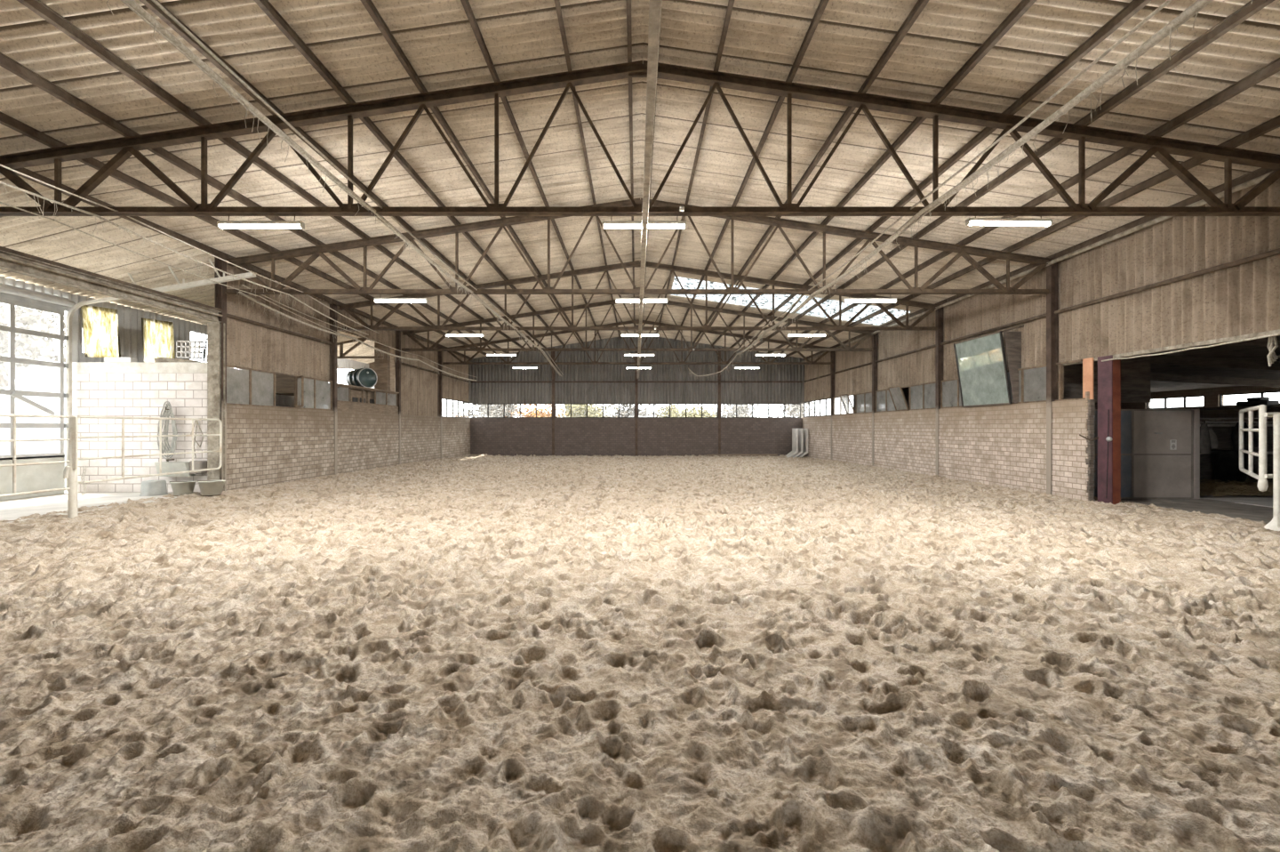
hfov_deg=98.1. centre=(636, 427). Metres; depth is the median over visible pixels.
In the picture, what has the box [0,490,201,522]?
floor
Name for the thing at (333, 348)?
steel column
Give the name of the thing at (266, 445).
wall
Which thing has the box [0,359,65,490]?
shed
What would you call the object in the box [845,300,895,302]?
diffuser
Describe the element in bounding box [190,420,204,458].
lead rope
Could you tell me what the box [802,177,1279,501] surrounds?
wall
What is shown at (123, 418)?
gate
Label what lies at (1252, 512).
floor
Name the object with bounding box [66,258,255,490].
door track
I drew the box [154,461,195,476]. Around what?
basin
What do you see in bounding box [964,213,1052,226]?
lamp
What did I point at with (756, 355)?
diffuser
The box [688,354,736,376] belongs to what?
cable
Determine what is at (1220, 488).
bedding
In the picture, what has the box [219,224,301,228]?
diffuser
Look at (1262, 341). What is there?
ceiling beam
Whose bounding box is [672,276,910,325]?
window
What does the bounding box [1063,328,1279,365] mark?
trim
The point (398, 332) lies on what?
steel column
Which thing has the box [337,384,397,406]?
window
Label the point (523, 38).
ceiling
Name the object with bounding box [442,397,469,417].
window
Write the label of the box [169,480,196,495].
bucket
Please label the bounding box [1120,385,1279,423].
wall
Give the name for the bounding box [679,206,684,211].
junction box
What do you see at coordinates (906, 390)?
wall
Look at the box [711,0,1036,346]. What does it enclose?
purlin
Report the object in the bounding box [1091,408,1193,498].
door
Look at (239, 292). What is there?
cable
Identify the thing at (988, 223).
diffuser
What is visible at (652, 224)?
lamp
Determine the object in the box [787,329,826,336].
lamp
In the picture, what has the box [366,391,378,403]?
upper cabinet
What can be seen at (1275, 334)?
rail
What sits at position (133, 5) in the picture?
cable
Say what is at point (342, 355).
truss
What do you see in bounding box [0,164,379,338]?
cable
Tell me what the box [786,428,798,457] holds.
concrete angle
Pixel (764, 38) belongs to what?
ceiling
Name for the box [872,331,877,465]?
steel column
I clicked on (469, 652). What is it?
floor
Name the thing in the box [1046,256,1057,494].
steel column
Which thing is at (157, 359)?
board
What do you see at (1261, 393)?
window
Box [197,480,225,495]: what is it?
bucket
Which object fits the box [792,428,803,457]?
concrete angle
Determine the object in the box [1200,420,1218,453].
jacket
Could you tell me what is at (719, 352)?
steel column
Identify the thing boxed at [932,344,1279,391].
ceiling
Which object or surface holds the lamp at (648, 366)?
hanging from the roof truss at (747, 337)
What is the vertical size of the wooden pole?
0.140 m
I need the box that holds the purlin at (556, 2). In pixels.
[554,0,620,338]
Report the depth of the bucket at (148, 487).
12.78 m
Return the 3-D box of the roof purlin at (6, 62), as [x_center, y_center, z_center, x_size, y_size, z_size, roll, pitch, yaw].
[-7.677,-4.449,13.540,0.080,0.147,40.200,0,0,0]
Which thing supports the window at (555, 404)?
in the wall at (494, 383)
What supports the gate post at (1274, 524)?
on the floor at (469, 652)
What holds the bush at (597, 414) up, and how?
on the ground
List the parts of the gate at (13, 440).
rail, rail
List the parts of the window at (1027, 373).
pane, pane, pane, pane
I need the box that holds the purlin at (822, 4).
[674,0,828,341]
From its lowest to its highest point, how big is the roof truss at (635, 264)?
2.285 m
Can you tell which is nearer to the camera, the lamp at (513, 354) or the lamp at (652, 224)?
the lamp at (652, 224)
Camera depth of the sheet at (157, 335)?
15.82 m
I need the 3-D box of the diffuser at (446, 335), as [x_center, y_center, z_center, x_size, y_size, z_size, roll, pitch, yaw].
[-5.700,-3.053,18.440,1.220,0.042,0.092,0,0,0]
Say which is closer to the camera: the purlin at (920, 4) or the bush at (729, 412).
the purlin at (920, 4)
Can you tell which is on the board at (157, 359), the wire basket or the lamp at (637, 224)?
the wire basket
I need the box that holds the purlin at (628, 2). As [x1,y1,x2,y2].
[626,0,635,333]
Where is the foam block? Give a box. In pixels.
[104,357,136,361]
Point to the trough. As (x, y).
(167, 466)
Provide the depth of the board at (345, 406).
20.64 m
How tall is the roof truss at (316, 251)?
2.285 m
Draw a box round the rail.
[636,0,662,378]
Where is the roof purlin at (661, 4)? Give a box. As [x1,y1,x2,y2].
[641,3,662,325]
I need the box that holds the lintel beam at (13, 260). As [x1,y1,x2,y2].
[0,246,222,322]
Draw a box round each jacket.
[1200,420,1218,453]
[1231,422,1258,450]
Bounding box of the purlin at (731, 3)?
[656,0,734,338]
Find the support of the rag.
hanging from the wall at (1175, 280)
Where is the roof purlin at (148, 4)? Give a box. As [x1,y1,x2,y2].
[139,0,546,348]
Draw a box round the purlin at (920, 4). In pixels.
[692,0,929,343]
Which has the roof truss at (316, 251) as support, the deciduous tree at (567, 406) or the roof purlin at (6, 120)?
the roof purlin at (6, 120)
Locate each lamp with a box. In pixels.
[216,213,304,229]
[337,364,365,370]
[373,293,427,303]
[445,333,484,336]
[486,350,516,355]
[512,366,537,368]
[602,213,641,229]
[615,293,639,303]
[621,329,659,336]
[624,351,654,355]
[626,365,651,368]
[643,297,667,303]
[647,213,686,229]
[734,366,759,368]
[754,350,785,355]
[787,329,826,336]
[842,293,896,303]
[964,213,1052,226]
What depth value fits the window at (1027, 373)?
14.46 m
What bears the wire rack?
on the wall at (99, 388)
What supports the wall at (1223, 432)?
on the floor at (1252, 512)
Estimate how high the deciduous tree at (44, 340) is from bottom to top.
7.210 m
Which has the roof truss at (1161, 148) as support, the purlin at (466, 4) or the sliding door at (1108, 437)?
the purlin at (466, 4)
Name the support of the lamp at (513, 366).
hanging from the roof truss at (747, 337)
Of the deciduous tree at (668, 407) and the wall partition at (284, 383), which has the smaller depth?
the wall partition at (284, 383)
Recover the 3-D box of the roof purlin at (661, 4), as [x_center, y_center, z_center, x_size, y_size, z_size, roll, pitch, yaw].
[0.300,-5.580,13.540,0.060,0.140,40.200,0,0,0]
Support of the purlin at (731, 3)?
on the roof truss at (316, 251)
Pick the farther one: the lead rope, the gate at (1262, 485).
the lead rope
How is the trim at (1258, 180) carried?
attached to the wall at (1175, 280)
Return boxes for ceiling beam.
[1032,368,1279,387]
[1144,353,1279,370]
[1216,335,1279,347]
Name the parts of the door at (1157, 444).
panel, panel, panel, panel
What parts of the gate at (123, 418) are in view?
rail, rail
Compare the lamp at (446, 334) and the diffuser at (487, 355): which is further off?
the diffuser at (487, 355)
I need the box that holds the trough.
[154,458,207,476]
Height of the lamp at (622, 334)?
0.223 m
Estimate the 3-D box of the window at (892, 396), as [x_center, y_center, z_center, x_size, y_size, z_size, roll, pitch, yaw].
[9.904,-1.091,20.940,0.412,0.922,4.830,0,0,0]
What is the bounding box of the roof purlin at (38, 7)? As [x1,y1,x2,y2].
[16,0,527,352]
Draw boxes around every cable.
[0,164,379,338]
[106,0,563,375]
[236,284,476,383]
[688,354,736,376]
[734,0,1252,357]
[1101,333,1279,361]
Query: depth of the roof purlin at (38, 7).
7.88 m
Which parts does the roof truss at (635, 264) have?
apex plate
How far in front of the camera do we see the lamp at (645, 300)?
13.40 m
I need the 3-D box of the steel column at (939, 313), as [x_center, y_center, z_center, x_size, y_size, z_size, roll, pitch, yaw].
[10.055,-1.120,18.440,0.170,5.960,0.160,0,0,0]
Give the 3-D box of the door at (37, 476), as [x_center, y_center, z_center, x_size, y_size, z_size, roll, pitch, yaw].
[-13.569,-0.770,11.148,0.222,4.660,4.385,0,0,0]
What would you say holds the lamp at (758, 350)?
hanging from the roof truss at (868, 333)
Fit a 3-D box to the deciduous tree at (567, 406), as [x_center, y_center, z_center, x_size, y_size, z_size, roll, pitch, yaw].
[-4.195,-0.400,44.521,3.867,5.070,4.876,0,0,10]
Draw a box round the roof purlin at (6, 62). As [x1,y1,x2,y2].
[0,51,509,353]
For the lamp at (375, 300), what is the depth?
13.40 m
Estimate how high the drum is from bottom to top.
0.760 m
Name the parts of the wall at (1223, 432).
rail, rail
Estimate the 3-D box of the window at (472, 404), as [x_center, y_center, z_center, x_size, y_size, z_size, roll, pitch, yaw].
[-7.500,-1.025,33.560,4.840,0.870,0.060,0,0,0]
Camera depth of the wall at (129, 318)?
14.97 m
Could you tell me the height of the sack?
0.300 m
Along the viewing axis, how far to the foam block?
13.46 m
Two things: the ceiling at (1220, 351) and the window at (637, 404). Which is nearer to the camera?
the ceiling at (1220, 351)
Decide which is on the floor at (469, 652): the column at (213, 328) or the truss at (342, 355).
the column at (213, 328)
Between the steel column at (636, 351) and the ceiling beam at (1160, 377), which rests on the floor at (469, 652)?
the steel column at (636, 351)
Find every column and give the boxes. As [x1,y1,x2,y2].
[207,321,224,490]
[215,256,226,490]
[329,304,337,474]
[395,330,400,463]
[438,347,442,458]
[552,347,554,455]
[635,351,637,455]
[718,347,720,454]
[830,351,834,460]
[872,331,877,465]
[935,303,943,475]
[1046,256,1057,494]
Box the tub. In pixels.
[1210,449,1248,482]
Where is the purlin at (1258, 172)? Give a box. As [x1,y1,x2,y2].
[803,167,1274,359]
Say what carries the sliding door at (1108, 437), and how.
on the floor at (469, 652)
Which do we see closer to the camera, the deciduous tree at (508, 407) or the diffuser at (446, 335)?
the diffuser at (446, 335)
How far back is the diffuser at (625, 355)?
23.40 m
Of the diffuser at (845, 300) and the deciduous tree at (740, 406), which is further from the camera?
the deciduous tree at (740, 406)
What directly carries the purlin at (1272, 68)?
on the roof truss at (1161, 148)
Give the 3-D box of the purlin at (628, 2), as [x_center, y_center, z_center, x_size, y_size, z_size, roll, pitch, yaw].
[-0.100,-5.580,13.540,0.060,0.140,40.200,0,0,0]
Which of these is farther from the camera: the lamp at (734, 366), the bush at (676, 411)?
the bush at (676, 411)
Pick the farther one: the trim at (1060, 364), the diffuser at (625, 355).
the diffuser at (625, 355)
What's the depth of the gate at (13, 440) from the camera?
8.75 m
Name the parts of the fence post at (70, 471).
latch plate, chain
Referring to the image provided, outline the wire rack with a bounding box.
[199,335,207,361]
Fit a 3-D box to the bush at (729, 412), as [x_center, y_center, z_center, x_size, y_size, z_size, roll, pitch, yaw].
[7.260,-0.047,38.598,4.597,4.306,3.396,0,0,0]
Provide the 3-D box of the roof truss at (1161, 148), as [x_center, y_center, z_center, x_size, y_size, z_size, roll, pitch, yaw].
[0.080,-4.387,8.440,19.960,2.285,0.160,0,0,0]
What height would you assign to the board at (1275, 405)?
0.080 m
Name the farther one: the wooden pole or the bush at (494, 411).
the bush at (494, 411)
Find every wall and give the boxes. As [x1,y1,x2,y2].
[0,276,368,492]
[72,361,207,492]
[214,256,470,489]
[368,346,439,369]
[462,336,810,455]
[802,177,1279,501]
[853,384,1097,412]
[1057,354,1150,402]
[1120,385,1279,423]
[1200,417,1272,483]
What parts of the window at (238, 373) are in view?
pane, pane, open pane, open sash, pane, pane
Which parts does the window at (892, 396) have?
pane, pane, tilted pane, tilted sash, pane, pane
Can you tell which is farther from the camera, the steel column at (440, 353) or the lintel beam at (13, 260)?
the steel column at (440, 353)
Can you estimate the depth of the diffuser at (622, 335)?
18.40 m
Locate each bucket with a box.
[139,479,167,495]
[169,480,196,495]
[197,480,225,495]
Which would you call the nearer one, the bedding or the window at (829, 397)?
the bedding
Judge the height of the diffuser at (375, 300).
0.042 m
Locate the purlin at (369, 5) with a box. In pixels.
[360,0,583,343]
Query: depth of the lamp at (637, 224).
8.40 m
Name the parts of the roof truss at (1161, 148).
apex plate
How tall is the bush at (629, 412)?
4.966 m
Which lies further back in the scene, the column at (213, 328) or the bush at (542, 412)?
the bush at (542, 412)
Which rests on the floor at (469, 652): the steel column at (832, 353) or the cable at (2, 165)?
the steel column at (832, 353)
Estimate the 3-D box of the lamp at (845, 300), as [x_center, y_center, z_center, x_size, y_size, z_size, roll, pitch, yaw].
[5.650,-3.140,13.440,1.270,0.223,0.100,0,0,0]
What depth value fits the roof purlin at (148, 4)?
8.25 m
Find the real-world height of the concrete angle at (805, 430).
1.720 m
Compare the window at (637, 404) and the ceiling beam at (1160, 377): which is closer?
the ceiling beam at (1160, 377)
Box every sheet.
[80,304,120,357]
[141,317,175,361]
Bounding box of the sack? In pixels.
[1236,396,1279,406]
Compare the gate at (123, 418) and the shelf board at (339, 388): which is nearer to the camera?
the gate at (123, 418)
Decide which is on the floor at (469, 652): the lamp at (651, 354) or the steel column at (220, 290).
the steel column at (220, 290)
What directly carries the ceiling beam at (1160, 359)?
attached to the ceiling at (1220, 351)
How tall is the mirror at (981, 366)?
2.052 m
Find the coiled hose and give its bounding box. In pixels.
[157,400,177,459]
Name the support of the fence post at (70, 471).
on the floor at (469, 652)
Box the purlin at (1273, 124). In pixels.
[784,114,1279,358]
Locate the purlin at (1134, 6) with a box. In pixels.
[729,0,1151,348]
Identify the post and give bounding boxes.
[63,416,87,518]
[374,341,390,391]
[1190,407,1200,498]
[1264,412,1279,530]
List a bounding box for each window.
[226,364,332,410]
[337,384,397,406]
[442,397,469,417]
[472,403,551,417]
[554,403,635,417]
[637,403,718,417]
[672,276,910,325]
[720,403,800,417]
[803,397,830,416]
[833,391,871,415]
[875,381,935,412]
[940,364,1046,407]
[1146,395,1203,408]
[1219,391,1279,406]
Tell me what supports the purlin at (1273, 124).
on the roof truss at (1161, 148)
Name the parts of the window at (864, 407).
pane, pane, tilted pane, tilted sash, pane, pane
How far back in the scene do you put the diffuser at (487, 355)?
23.40 m
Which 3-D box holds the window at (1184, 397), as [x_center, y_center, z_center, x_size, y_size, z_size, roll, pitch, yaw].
[22.080,-1.030,22.775,0.060,0.460,2.450,0,0,0]
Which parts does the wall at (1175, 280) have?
girt rail, girt rail, girt rail, girt rail, girt rail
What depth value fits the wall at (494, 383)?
33.56 m
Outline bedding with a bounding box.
[1200,478,1272,495]
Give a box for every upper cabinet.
[339,388,366,402]
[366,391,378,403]
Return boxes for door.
[0,282,75,500]
[1079,354,1120,503]
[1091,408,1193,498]
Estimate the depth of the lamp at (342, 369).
23.11 m
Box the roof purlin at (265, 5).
[253,0,564,345]
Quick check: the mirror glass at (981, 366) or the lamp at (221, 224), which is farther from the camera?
the mirror glass at (981, 366)
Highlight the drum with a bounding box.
[345,367,377,387]
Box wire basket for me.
[176,340,204,358]
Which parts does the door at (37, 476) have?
kick panel, frame, header panel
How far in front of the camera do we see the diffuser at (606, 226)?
8.41 m
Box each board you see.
[153,357,199,361]
[328,383,399,392]
[337,401,398,414]
[1174,404,1279,409]
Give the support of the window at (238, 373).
in the wall at (266, 445)
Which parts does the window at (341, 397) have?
pane, pane, pane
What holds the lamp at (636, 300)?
hanging from the ceiling at (523, 38)
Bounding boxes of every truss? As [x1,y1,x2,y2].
[0,60,1279,215]
[225,197,1054,294]
[336,260,940,330]
[337,337,384,358]
[401,296,875,351]
[442,319,832,364]
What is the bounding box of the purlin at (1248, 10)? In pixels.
[747,0,1274,352]
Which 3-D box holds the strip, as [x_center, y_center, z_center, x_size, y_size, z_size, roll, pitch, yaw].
[10.075,-1.090,12.390,0.030,0.920,0.260,0,0,0]
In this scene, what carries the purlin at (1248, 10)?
on the roof truss at (1161, 148)
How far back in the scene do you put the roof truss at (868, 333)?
23.42 m
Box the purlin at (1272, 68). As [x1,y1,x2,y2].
[767,57,1279,353]
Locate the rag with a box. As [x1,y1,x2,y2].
[1266,336,1279,366]
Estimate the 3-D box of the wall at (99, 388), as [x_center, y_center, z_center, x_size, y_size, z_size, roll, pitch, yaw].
[-11.867,0.090,13.535,3.566,3.340,0.230,0,0,0]
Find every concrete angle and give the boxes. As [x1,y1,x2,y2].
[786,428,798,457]
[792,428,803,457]
[798,428,807,457]
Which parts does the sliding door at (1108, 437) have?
chain, lamp knob, plate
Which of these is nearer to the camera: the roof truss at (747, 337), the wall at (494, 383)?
the roof truss at (747, 337)
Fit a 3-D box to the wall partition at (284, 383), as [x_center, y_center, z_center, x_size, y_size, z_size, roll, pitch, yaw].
[-12.050,-1.140,22.300,3.700,5.400,8.000,0,0,0]
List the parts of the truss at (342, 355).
king post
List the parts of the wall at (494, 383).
girt rail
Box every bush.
[450,401,517,417]
[505,404,567,416]
[556,404,618,416]
[603,404,678,416]
[650,404,717,416]
[708,404,763,416]
[760,401,821,417]
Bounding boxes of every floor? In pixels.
[0,453,1279,851]
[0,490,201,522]
[269,388,394,400]
[1143,495,1272,523]
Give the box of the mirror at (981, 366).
[953,324,1023,407]
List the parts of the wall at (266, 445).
girt rail, girt rail, girt rail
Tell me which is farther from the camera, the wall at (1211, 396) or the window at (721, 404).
the window at (721, 404)
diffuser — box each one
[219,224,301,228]
[375,300,424,302]
[446,335,482,335]
[487,354,515,355]
[604,224,684,228]
[616,300,666,302]
[622,335,658,335]
[624,354,653,355]
[756,354,784,355]
[788,335,824,335]
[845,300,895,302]
[969,221,1050,225]
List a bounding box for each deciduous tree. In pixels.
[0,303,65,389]
[0,315,65,365]
[472,404,525,416]
[556,404,606,416]
[615,405,653,416]
[657,404,723,416]
[712,404,766,416]
[771,400,823,417]
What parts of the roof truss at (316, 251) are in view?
apex plate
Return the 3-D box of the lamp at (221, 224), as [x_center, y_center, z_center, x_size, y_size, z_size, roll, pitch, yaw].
[-5.700,-3.140,8.440,1.270,0.223,0.100,0,0,0]
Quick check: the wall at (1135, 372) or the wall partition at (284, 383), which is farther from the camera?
the wall partition at (284, 383)
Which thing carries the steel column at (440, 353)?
on the floor at (469, 652)
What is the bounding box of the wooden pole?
[706,453,777,455]
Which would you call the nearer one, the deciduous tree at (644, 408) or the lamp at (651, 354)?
the lamp at (651, 354)
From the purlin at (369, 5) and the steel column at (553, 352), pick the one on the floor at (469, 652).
the steel column at (553, 352)
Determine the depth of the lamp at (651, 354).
23.40 m
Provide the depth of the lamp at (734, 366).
28.39 m
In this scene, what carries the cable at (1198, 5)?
hanging from the roof truss at (1161, 148)
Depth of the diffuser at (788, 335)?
18.40 m
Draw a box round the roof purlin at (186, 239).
[12,168,473,360]
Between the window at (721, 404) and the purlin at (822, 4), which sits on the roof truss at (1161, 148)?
the purlin at (822, 4)
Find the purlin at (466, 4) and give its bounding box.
[460,0,601,341]
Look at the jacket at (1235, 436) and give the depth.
16.32 m
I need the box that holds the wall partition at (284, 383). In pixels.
[226,313,394,404]
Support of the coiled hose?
hanging from the wall at (99, 388)
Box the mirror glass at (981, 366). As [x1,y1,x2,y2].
[955,333,1008,405]
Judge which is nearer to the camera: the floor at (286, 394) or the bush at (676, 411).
the floor at (286, 394)
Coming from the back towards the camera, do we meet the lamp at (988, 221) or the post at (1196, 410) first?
the post at (1196, 410)
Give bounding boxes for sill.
[1120,498,1235,503]
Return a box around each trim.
[800,170,1273,361]
[1054,359,1085,400]
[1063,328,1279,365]
[1200,497,1272,507]
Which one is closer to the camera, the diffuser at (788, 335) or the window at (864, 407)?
the diffuser at (788, 335)
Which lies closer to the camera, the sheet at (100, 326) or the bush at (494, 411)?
the sheet at (100, 326)
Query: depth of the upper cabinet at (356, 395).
20.21 m
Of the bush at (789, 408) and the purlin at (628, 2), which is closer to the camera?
the purlin at (628, 2)
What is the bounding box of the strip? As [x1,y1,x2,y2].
[1082,357,1093,399]
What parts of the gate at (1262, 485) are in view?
rail, rail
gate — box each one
[0,413,70,496]
[77,415,222,483]
[1239,404,1268,491]
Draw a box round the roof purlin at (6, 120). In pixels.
[0,111,491,358]
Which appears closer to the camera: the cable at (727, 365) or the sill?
the sill
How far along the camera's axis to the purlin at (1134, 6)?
8.07 m
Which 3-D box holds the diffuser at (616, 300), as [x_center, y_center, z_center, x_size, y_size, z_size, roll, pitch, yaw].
[0.120,-3.053,13.440,1.220,0.042,0.092,0,0,0]
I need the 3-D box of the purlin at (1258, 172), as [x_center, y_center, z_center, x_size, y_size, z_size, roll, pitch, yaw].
[10.099,-4.120,13.540,0.080,0.147,40.200,0,0,0]
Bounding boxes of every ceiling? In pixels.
[0,0,643,363]
[638,0,1279,358]
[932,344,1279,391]
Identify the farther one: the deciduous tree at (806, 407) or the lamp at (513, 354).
the deciduous tree at (806, 407)

